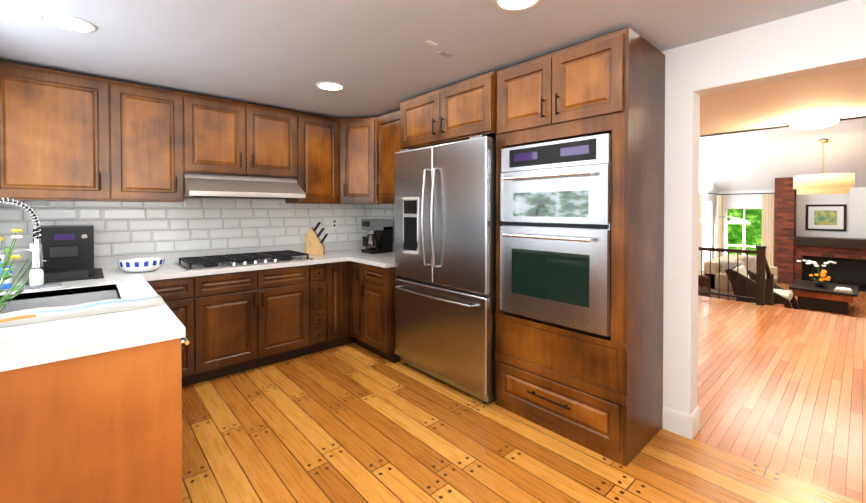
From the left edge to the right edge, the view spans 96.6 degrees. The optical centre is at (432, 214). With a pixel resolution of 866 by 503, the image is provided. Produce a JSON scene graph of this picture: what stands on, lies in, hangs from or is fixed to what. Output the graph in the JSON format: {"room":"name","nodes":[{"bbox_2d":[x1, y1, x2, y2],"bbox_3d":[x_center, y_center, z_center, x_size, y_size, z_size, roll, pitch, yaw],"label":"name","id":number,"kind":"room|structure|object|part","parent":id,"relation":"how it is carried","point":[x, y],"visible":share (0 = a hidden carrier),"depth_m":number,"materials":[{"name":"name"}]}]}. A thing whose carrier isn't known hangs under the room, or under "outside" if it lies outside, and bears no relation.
{"room":"kitchen","nodes":[
{"label":"kitchen","id":0,"kind":"room"},
{"bbox_2d":[18,240,361,261],"bbox_3d":[-1.955,0.147,3.845,3.550,2.400,0.120,-1,1,-42],"label":"wall","id":1,"kind":"structure","parent":0,"point":[198,250],"depth_m":3.57,"materials":[{"name":"white tile"}]},
{"bbox_2d":[0,61,123,201],"bbox_3d":[-2.744,-0.555,2.817,0.707,0.910,0.337,-1,1,-42],"label":"upper cabinet","id":2,"kind":"object","parent":1,"relation":"attached to","point":[66,136],"depth_m":2.71,"materials":[{"name":"brown wood"}]},
{"bbox_2d":[124,82,195,201],"bbox_3d":[-2.352,-0.559,3.169,0.594,0.910,0.337,-1,1,-42],"label":"upper cabinet","id":3,"kind":"object","parent":1,"relation":"attached to","point":[160,124],"depth_m":3.08,"materials":[{"name":"brown wood"}]},
{"bbox_2d":[0,197,367,262],"bbox_3d":[-1.956,-0.060,3.754,3.130,0.783,0.009,-1,1,-42],"label":"tile backsplash","id":4,"kind":"structure","parent":1,"relation":"attached to","point":[131,228],"depth_m":3.49,"materials":[{"name":"white tile"}]},
{"bbox_2d":[331,219,336,228],"bbox_3d":[-1.143,0.112,4.475,0.070,0.115,0.008,-1,1,-42],"label":"outlet plates","id":5,"kind":"object","parent":4,"relation":"attached to","point":[333,223],"visible":1,"depth_m":4.47,"materials":[{"name":"white plastic"}]},
{"bbox_2d":[196,95,291,177],"bbox_3d":[-1.817,-0.690,3.647,0.968,0.660,0.337,-1,1,-42],"label":"upper cabinet","id":6,"kind":"object","parent":1,"relation":"attached to","point":[233,137],"depth_m":3.50,"materials":[{"name":"brown wood"}]},
{"bbox_2d":[184,172,305,198],"bbox_3d":[-1.754,-0.253,3.582,0.960,0.208,0.526,-1,1,-42],"label":"range hood","id":7,"kind":"object","parent":1,"relation":"attached to","point":[201,185],"visible":0.9,"depth_m":3.41,"materials":[{"name":"silver metal"}]},
{"bbox_2d":[286,111,335,203],"bbox_3d":[-1.276,-0.571,4.092,0.554,0.910,0.398,-1,1,-42],"label":"upper cabinet","id":8,"kind":"object","parent":1,"relation":"attached to","point":[313,136],"depth_m":3.97,"materials":[{"name":"brown wood"}]},
{"bbox_2d":[336,117,375,203],"bbox_3d":[-0.792,-0.573,4.302,0.651,0.910,0.731,-1,1,-42],"label":"upper cabinet","id":9,"kind":"object","parent":1,"relation":"attached to","point":[355,137],"depth_m":4.11,"materials":[{"name":"brown wood"}]},
{"bbox_2d":[368,204,393,242],"bbox_3d":[-0.360,-0.067,4.312,0.009,0.783,1.290,-1,1,-42],"label":"tile backsplash","id":10,"kind":"structure","parent":1,"relation":"attached to","point":[375,211],"depth_m":4.57,"materials":[{"name":"white tile"}]},
{"bbox_2d":[0,0,865,136],"bbox_3d":[2.007,-1.080,2.010,7.020,0.100,8.120,-1,1,-42],"label":"ceiling","id":11,"kind":"structure","parent":0,"point":[377,58],"depth_m":2.35,"materials":[{"name":"white paint"}]},
{"bbox_2d":[37,11,96,32],"bbox_3d":[-1.955,-1.026,2.071,0.234,0.007,0.234,-1,1,-42],"label":"recessed light","id":12,"kind":"object","parent":11,"relation":"in","point":[67,22],"visible":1,"depth_m":2.06,"materials":[{"name":"white"}]},
{"bbox_2d":[316,81,344,90],"bbox_3d":[-0.834,-1.040,3.143,0.234,0.007,0.234,-1,1,-42],"label":"recessed light","id":13,"kind":"object","parent":11,"relation":"in","point":[330,86],"visible":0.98,"depth_m":3.14,"materials":[{"name":"white"}]},
{"bbox_2d":[424,40,437,45],"bbox_3d":[-0.011,-1.031,2.329,0.080,0.006,0.030,-1,1,-42],"label":"detector","id":14,"kind":"object","parent":11,"relation":"attached to","point":[427,42],"depth_m":2.32,"materials":[{"name":"grey plastic"}]},
{"bbox_2d":[437,51,453,57],"bbox_3d":[0.083,-1.034,2.494,0.100,0.004,0.050,-1,1,-42],"label":"detector","id":15,"kind":"object","parent":11,"relation":"attached to","point":[445,54],"depth_m":2.49,"materials":[{"name":"grey plastic"}]},
{"bbox_2d":[493,0,540,11],"bbox_3d":[0.404,-1.023,1.836,0.234,0.007,0.234,-1,1,-42],"label":"recessed light","id":16,"kind":"object","parent":11,"relation":"in","point":[512,5],"visible":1,"depth_m":1.89,"materials":[{"name":"white"}]},
{"bbox_2d":[790,116,838,129],"bbox_3d":[4.295,-1.016,4.357,0.400,0.084,0.400,-1,1,-42],"label":"flush ceiling light","id":17,"kind":"object","parent":11,"relation":"attached to","point":[814,123],"visible":1,"depth_m":4.25,"materials":[{"name":"white glass"}]},
{"bbox_2d":[182,295,865,502],"bbox_3d":[2.391,1.391,2.384,8.050,0.050,8.120,-1,1,-42],"label":"floor","id":18,"kind":"structure","parent":0,"point":[354,422],"depth_m":2.37,"materials":[{"name":"brown wood"}]},
{"bbox_2d":[0,338,182,502],"bbox_3d":[-1.544,0.938,1.567,0.802,0.876,0.663,-1,1,-42],"label":"base cabinet","id":19,"kind":"object","parent":18,"relation":"on","point":[105,427],"visible":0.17,"depth_m":1.40,"materials":[{"name":"brown wood"}]},
{"bbox_2d":[0,276,185,371],"bbox_3d":[-1.771,0.567,1.819,0.807,0.220,1.390,-1,1,-42],"label":"countertop","id":20,"kind":"structure","parent":19,"relation":"on","point":[27,345],"depth_m":1.57,"materials":[{"name":"white stone"}]},
{"bbox_2d":[0,229,33,311],"bbox_3d":[-1.645,0.251,1.356,0.339,0.422,0.281,-1,1,-42],"label":"flowers","id":21,"kind":"object","parent":20,"relation":"on","point":[5,270],"visible":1,"depth_m":1.43,"materials":[{"name":"green plant"}]},
{"bbox_2d":[0,197,42,268],"bbox_3d":[-2.156,0.185,1.919,0.303,0.541,0.144,-1,1,-42],"label":"faucet","id":22,"kind":"object","parent":20,"relation":"on","point":[37,256],"visible":1,"depth_m":2.02,"materials":[{"name":"silver metal"}]},
{"bbox_2d":[0,295,164,327],"bbox_3d":[-1.672,0.442,1.773,0.700,0.029,0.210,-1,1,-42],"label":"dish towel","id":23,"kind":"object","parent":20,"relation":"on","point":[29,316],"visible":1,"depth_m":1.77,"materials":[{"name":"grey fabric"}]},
{"bbox_2d":[181,337,189,344],"bbox_3d":[-1.463,0.939,1.609,0.704,0.873,0.560,-1,1,-42],"label":"dishwasher","id":24,"kind":"object","parent":19,"relation":"attached to","point":[184,340],"visible":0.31,"depth_m":1.69,"materials":[{"name":"silver metal"}]},
{"bbox_2d":[147,275,206,386],"bbox_3d":[-2.171,0.919,3.148,0.404,0.876,0.637,-1,1,-42],"label":"base cabinet","id":25,"kind":"object","parent":18,"relation":"on","point":[186,297],"depth_m":2.99,"materials":[{"name":"brown wood"}]},
{"bbox_2d":[3,240,393,291],"bbox_3d":[-1.741,0.406,3.521,3.124,0.139,0.647,-1,1,-42],"label":"countertop","id":26,"kind":"structure","parent":25,"relation":"on","point":[334,251],"depth_m":3.25,"materials":[{"name":"white stone"}]},
{"bbox_2d":[1,282,61,290],"bbox_3d":[-2.502,0.445,2.347,0.350,0.008,0.115,-1,1,-42],"label":"soap tray","id":27,"kind":"object","parent":26,"relation":"on","point":[44,285],"visible":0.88,"depth_m":2.37,"materials":[{"name":"grey"}]},
{"bbox_2d":[0,256,11,288],"bbox_3d":[-2.560,0.344,2.298,0.073,0.195,0.071,-1,1,-42],"label":"soap bottle","id":28,"kind":"object","parent":27,"relation":"on","point":[7,283],"visible":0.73,"depth_m":2.29,"materials":[{"name":"blue"}]},
{"bbox_2d":[29,260,46,285],"bbox_3d":[-2.451,0.363,2.396,0.077,0.155,0.062,-1,1,-42],"label":"soap dispenser","id":29,"kind":"object","parent":27,"relation":"on","point":[36,278],"visible":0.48,"depth_m":2.37,"materials":[{"name":"white ceramic"}]},
{"bbox_2d":[25,225,103,284],"bbox_3d":[-2.616,0.264,2.764,0.380,0.360,0.530,-1,1,-42],"label":"espresso machine","id":30,"kind":"object","parent":26,"relation":"on","point":[68,252],"visible":0.73,"depth_m":2.63,"materials":[{"name":"black"}]},
{"bbox_2d":[117,257,164,272],"bbox_3d":[-2.266,0.397,3.005,0.298,0.088,0.298,-1,1,-42],"label":"striped bowl","id":31,"kind":"object","parent":26,"relation":"on","point":[138,265],"visible":1,"depth_m":2.93,"materials":[{"name":"white ceramic"}]},
{"bbox_2d":[174,250,313,270],"bbox_3d":[-1.706,0.408,3.541,1.040,0.054,0.540,-1,1,-42],"label":"cooktop","id":32,"kind":"object","parent":26,"relation":"in","point":[220,261],"visible":1,"depth_m":3.42,"materials":[{"name":"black metal"}]},
{"bbox_2d":[305,222,327,254],"bbox_3d":[-1.231,0.256,4.104,0.218,0.344,0.110,0,1,-5],"label":"knife block","id":33,"kind":"object","parent":26,"relation":"on","point":[314,244],"visible":1,"depth_m":4.05,"materials":[{"name":"brown wood"}]},
{"bbox_2d":[361,219,391,253],"bbox_3d":[-0.644,0.240,4.309,0.320,0.370,0.200,-1,1,-42],"label":"coffee maker","id":34,"kind":"object","parent":26,"relation":"on","point":[379,240],"visible":0.98,"depth_m":4.26,"materials":[{"name":"black plastic"}]},
{"bbox_2d":[207,269,266,380],"bbox_3d":[-1.870,0.915,3.418,0.529,0.876,0.637,-1,1,-42],"label":"base cabinet","id":35,"kind":"object","parent":18,"relation":"on","point":[235,322],"depth_m":3.21,"materials":[{"name":"brown wood"}]},
{"bbox_2d":[267,265,310,364],"bbox_3d":[-1.565,0.912,3.692,0.530,0.876,0.637,-1,1,-42],"label":"base cabinet","id":36,"kind":"object","parent":18,"relation":"on","point":[288,288],"depth_m":3.50,"materials":[{"name":"brown wood"}]},
{"bbox_2d":[311,262,334,353],"bbox_3d":[-1.304,0.909,3.925,0.296,0.876,0.637,-1,1,-42],"label":"base cabinet","id":37,"kind":"object","parent":18,"relation":"on","point":[322,275],"depth_m":3.73,"materials":[{"name":"brown wood"}]},
{"bbox_2d":[335,261,350,346],"bbox_3d":[-1.159,0.907,4.055,0.218,0.876,0.637,-1,1,-42],"label":"base cabinet","id":38,"kind":"object","parent":18,"relation":"on","point":[342,269],"depth_m":3.86,"materials":[{"name":"brown wood"}]},
{"bbox_2d":[350,261,399,362],"bbox_3d":[-0.414,0.910,3.882,0.672,0.875,0.654,-1,1,-42],"label":"base cabinet","id":39,"kind":"object","parent":18,"relation":"on","point":[372,309],"visible":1,"depth_m":3.59,"materials":[{"name":"brown wood"}]},
{"bbox_2d":[348,244,394,267],"bbox_3d":[-0.393,0.402,3.875,0.642,0.139,0.625,-1,1,-42],"label":"countertop","id":40,"kind":"structure","parent":39,"relation":"on","point":[385,260],"depth_m":3.86,"materials":[{"name":"white stone"}]},
{"bbox_2d":[394,135,495,403],"bbox_3d":[0.261,0.395,3.272,0.680,1.919,1.067,-1,1,-42],"label":"fridge","id":41,"kind":"object","parent":18,"relation":"on","point":[490,398],"depth_m":2.90,"materials":[{"name":"silver metal"}]},
{"bbox_3d":[-0.153,0.002,3.265,0.061,1.095,0.516,-1,1,-42],"label":"fridge door","id":42,"kind":"part","parent":41,"relation":"part of","materials":[{"name":"silver metal"}]},
{"bbox_2d":[394,167,475,307],"bbox_3d":[-0.030,0.145,3.028,0.077,1.016,0.917,-1,1,-42],"label":"handle","id":43,"kind":"object","parent":41,"relation":"attached to","point":[410,225],"visible":1,"depth_m":3.19,"materials":[{"name":"silver metal"}]},
{"bbox_3d":[0.031,0.915,3.071,0.061,0.685,1.067,-1,1,-42],"label":"fridge door","id":44,"kind":"part","parent":41,"relation":"part of","materials":[{"name":"silver metal"}]},
{"bbox_3d":[0.205,0.007,2.866,0.061,1.095,0.546,-1,1,-42],"label":"fridge door","id":45,"kind":"part","parent":41,"relation":"part of","materials":[{"name":"silver metal"}]},
{"bbox_2d":[494,27,664,466],"bbox_3d":[0.937,0.178,2.583,0.623,2.370,0.900,-1,1,-42],"label":"tall cabinet","id":46,"kind":"object","parent":18,"relation":"on","point":[600,394],"visible":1,"depth_m":2.27,"materials":[{"name":"brown wood"}]},
{"bbox_2d":[500,133,611,335],"bbox_3d":[0.891,0.112,2.557,0.611,1.127,0.739,-1,1,-42],"label":"wall oven","id":47,"kind":"object","parent":46,"relation":"in","point":[555,233],"visible":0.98,"depth_m":2.34,"materials":[{"name":"silver metal"}]},
{"bbox_2d":[698,246,766,305],"bbox_3d":[4.174,0.887,6.328,0.090,0.860,1.953,-1,1,-42],"label":"railing","id":48,"kind":"object","parent":18,"relation":"on","point":[762,266],"depth_m":5.75,"materials":[{"name":"brown wood"}]},
{"bbox_2d":[699,152,715,274],"bbox_3d":[4.308,-1.641,7.812,11.100,6.879,0.120,-1,1,-42],"label":"wall","id":49,"kind":"structure","parent":0,"point":[710,199],"depth_m":11.09,"materials":[{"name":"white paint"}]},
{"bbox_2d":[700,168,707,267],"bbox_3d":[5.900,-1.241,9.298,5.450,5.542,0.001,-1,1,-42],"label":"window","id":50,"kind":"structure","parent":49,"relation":"in","point":[704,184],"depth_m":10.90,"materials":[{"name":"white glass"}]},
{"bbox_2d":[698,192,735,274],"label":"curtains","id":51,"kind":"object","parent":49,"relation":"hanging from","point":[720,198],"depth_m":10.96,"materials":[{"name":"beige fabric"}]},
{"bbox_2d":[662,0,865,414],"bbox_3d":[2.021,0.171,1.957,0.150,2.400,8.000,-1,1,-42],"label":"wall","id":52,"kind":"structure","parent":0,"point":[830,38],"depth_m":2.35,"materials":[{"name":"white paint"}]},
{"bbox_2d":[376,110,399,203],"bbox_3d":[-0.312,-0.569,3.965,0.387,0.910,0.656,-1,1,-42],"label":"upper cabinet","id":53,"kind":"object","parent":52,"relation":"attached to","point":[388,125],"depth_m":3.93,"materials":[{"name":"brown wood"}]},
{"bbox_2d":[662,406,700,439],"bbox_3d":[2.425,1.306,1.520,0.182,0.140,6.790,-1,1,-42],"label":"baseboard","id":54,"kind":"structure","parent":52,"relation":"attached to","point":[682,424],"depth_m":2.40,"materials":[{"name":"white wood"}]},
{"bbox_2d":[699,118,865,190],"bbox_3d":[7.821,-2.760,6.388,7.750,4.527,6.910,-1,1,-42],"label":"ceiling slope","id":55,"kind":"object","parent":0,"point":[754,160],"depth_m":9.24,"materials":[{"name":"white paint"}]},
{"bbox_2d":[793,140,854,194],"bbox_3d":[8.557,-1.037,8.472,0.950,1.175,0.950,-1,1,-42],"label":"pendant lamp","id":56,"kind":"object","parent":55,"relation":"hanging from","point":[835,183],"visible":1,"depth_m":8.17,"materials":[{"name":"beige fabric"}]},
{"bbox_2d":[700,116,865,136],"bbox_3d":[4.980,-3.042,3.838,0.120,3.979,6.910,-1,1,-42],"label":"wall","id":57,"kind":"structure","parent":0,"point":[772,127],"depth_m":4.85,"materials":[{"name":"white paint"}]},
{"bbox_2d":[716,187,865,254],"bbox_3d":[10.632,0.550,8.948,0.200,2.470,6.910,-1,1,-42],"label":"wall","id":58,"kind":"structure","parent":0,"point":[854,199],"depth_m":9.73,"materials":[{"name":"white paint"}]},
{"bbox_2d":[725,208,761,254],"bbox_3d":[8.814,0.785,10.942,0.050,1.950,0.860,-1,1,-42],"label":"window frame","id":59,"kind":"structure","parent":58,"relation":"attached to","point":[726,213],"depth_m":10.99,"materials":[{"name":"white wood"}]},
{"bbox_2d":[743,193,774,265],"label":"curtains","id":60,"kind":"object","parent":58,"relation":"hanging from","point":[768,202],"depth_m":10.38,"materials":[{"name":"beige fabric"}]},
{"bbox_2d":[805,204,846,230],"bbox_3d":[9.824,0.086,9.662,0.037,0.660,0.720,-1,1,-42],"label":"framed art","id":61,"kind":"object","parent":58,"relation":"attached to","point":[829,217],"visible":0.95,"depth_m":9.64,"materials":[{"name":"black"}]},
{"bbox_2d":[765,283,865,318],"bbox_3d":[8.137,1.837,6.728,6.900,0.050,6.910,-1,1,-42],"label":"rug","id":62,"kind":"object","parent":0,"point":[857,308],"depth_m":7.54,"materials":[{"name":"beige carpet"}]},
{"bbox_2d":[698,275,708,296],"bbox_3d":[4.759,1.304,7.420,0.880,1.000,0.740,-1,1,-42],"label":"leather lounge chair","id":63,"kind":"object","parent":62,"relation":"on","point":[705,283],"visible":0.06,"depth_m":7.40,"materials":[{"name":"brown leather"}]},
{"bbox_2d":[699,216,749,223],"bbox_3d":[5.810,0.916,8.039,0.370,1.759,1.234,-1,1,-42],"label":"arc floor lamp","id":64,"kind":"object","parent":62,"relation":"on","point":[737,221],"visible":0.62,"depth_m":7.65,"materials":[{"name":"silver metal"}]},
{"bbox_2d":[704,254,777,302],"bbox_3d":[6.557,1.374,8.186,2.100,0.840,0.900,-1,1,-42],"label":"sofa","id":65,"kind":"object","parent":62,"relation":"on","point":[723,277],"visible":0.27,"depth_m":7.69,"materials":[{"name":"fabric"}]},
{"bbox_2d":[720,255,755,272],"bbox_3d":[6.529,1.124,8.199,1.720,0.420,0.400,-1,1,-42],"label":"pillows","id":66,"kind":"object","parent":65,"relation":"on","point":[732,263],"visible":0.27,"depth_m":7.76,"materials":[{"name":"fabric"}]},
{"bbox_2d":[724,255,776,282],"bbox_3d":[6.630,1.215,8.102,1.690,0.560,0.720,-1,1,-42],"label":"seat","id":67,"kind":"object","parent":65,"relation":"on","point":[742,258],"visible":0.12,"depth_m":8.33,"materials":[{"name":"fabric"}]},
{"bbox_2d":[725,265,799,309],"bbox_3d":[5.754,1.383,6.714,0.720,0.858,0.973,-1,1,-42],"label":"armchair","id":68,"kind":"object","parent":62,"relation":"on","point":[742,291],"visible":0.5,"depth_m":6.64,"materials":[{"name":"brown wood"}]},
{"bbox_2d":[733,265,792,300],"bbox_3d":[5.737,1.198,6.731,0.580,0.507,0.749,-1,1,-42],"label":"seat","id":69,"kind":"object","parent":68,"relation":"on","point":[787,294],"visible":0.25,"depth_m":6.65,"materials":[{"name":"beige fabric"}]},
{"bbox_2d":[767,263,773,305],"bbox_3d":[5.138,1.141,5.957,0.845,1.360,0.110,-1,1,-42],"label":"railing","id":70,"kind":"object","parent":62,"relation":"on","point":[770,277],"depth_m":6.18,"materials":[{"name":"brown wood"}]},
{"bbox_2d":[774,177,795,283],"bbox_3d":[9.170,0.366,10.053,0.500,2.810,0.370,-1,1,-42],"label":"chimney column","id":71,"kind":"structure","parent":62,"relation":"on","point":[785,216],"depth_m":9.88,"materials":[{"name":"red brick"}]},
{"bbox_2d":[789,279,857,313],"bbox_3d":[7.618,1.602,7.529,1.200,0.400,0.900,-1,1,-42],"label":"coffee table","id":72,"kind":"object","parent":62,"relation":"on","point":[812,296],"visible":0.88,"depth_m":7.23,"materials":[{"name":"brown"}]},
{"bbox_2d":[797,259,836,286],"bbox_3d":[7.455,1.150,7.525,0.566,0.502,0.562,-1,1,-42],"label":"orchid pot","id":73,"kind":"object","parent":72,"relation":"on","point":[818,282],"visible":1,"depth_m":7.46,"materials":[{"name":"white ceramic"}]},
{"bbox_2d":[834,287,851,292],"bbox_3d":[7.508,1.380,7.065,0.280,0.054,0.220,-1,1,-42],"label":"books","id":74,"kind":"object","parent":72,"relation":"on","point":[842,289],"visible":1,"depth_m":7.00,"materials":[{"name":"beige paper"}]},
{"bbox_2d":[793,236,865,291],"bbox_3d":[10.146,1.183,8.895,0.600,1.205,2.668,-1,1,-42],"label":"fireplace","id":75,"kind":"object","parent":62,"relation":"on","point":[848,255],"visible":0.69,"depth_m":9.39,"materials":[{"name":"brick"}]},
{"label":"outside","id":76,"kind":"structure","parent":0,"visible":0},
{"bbox_2d":[727,209,761,255],"bbox_3d":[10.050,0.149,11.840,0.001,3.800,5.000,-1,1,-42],"label":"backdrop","id":77,"kind":"structure","parent":76,"point":[753,231],"depth_m":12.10,"materials":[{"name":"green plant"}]}
]}

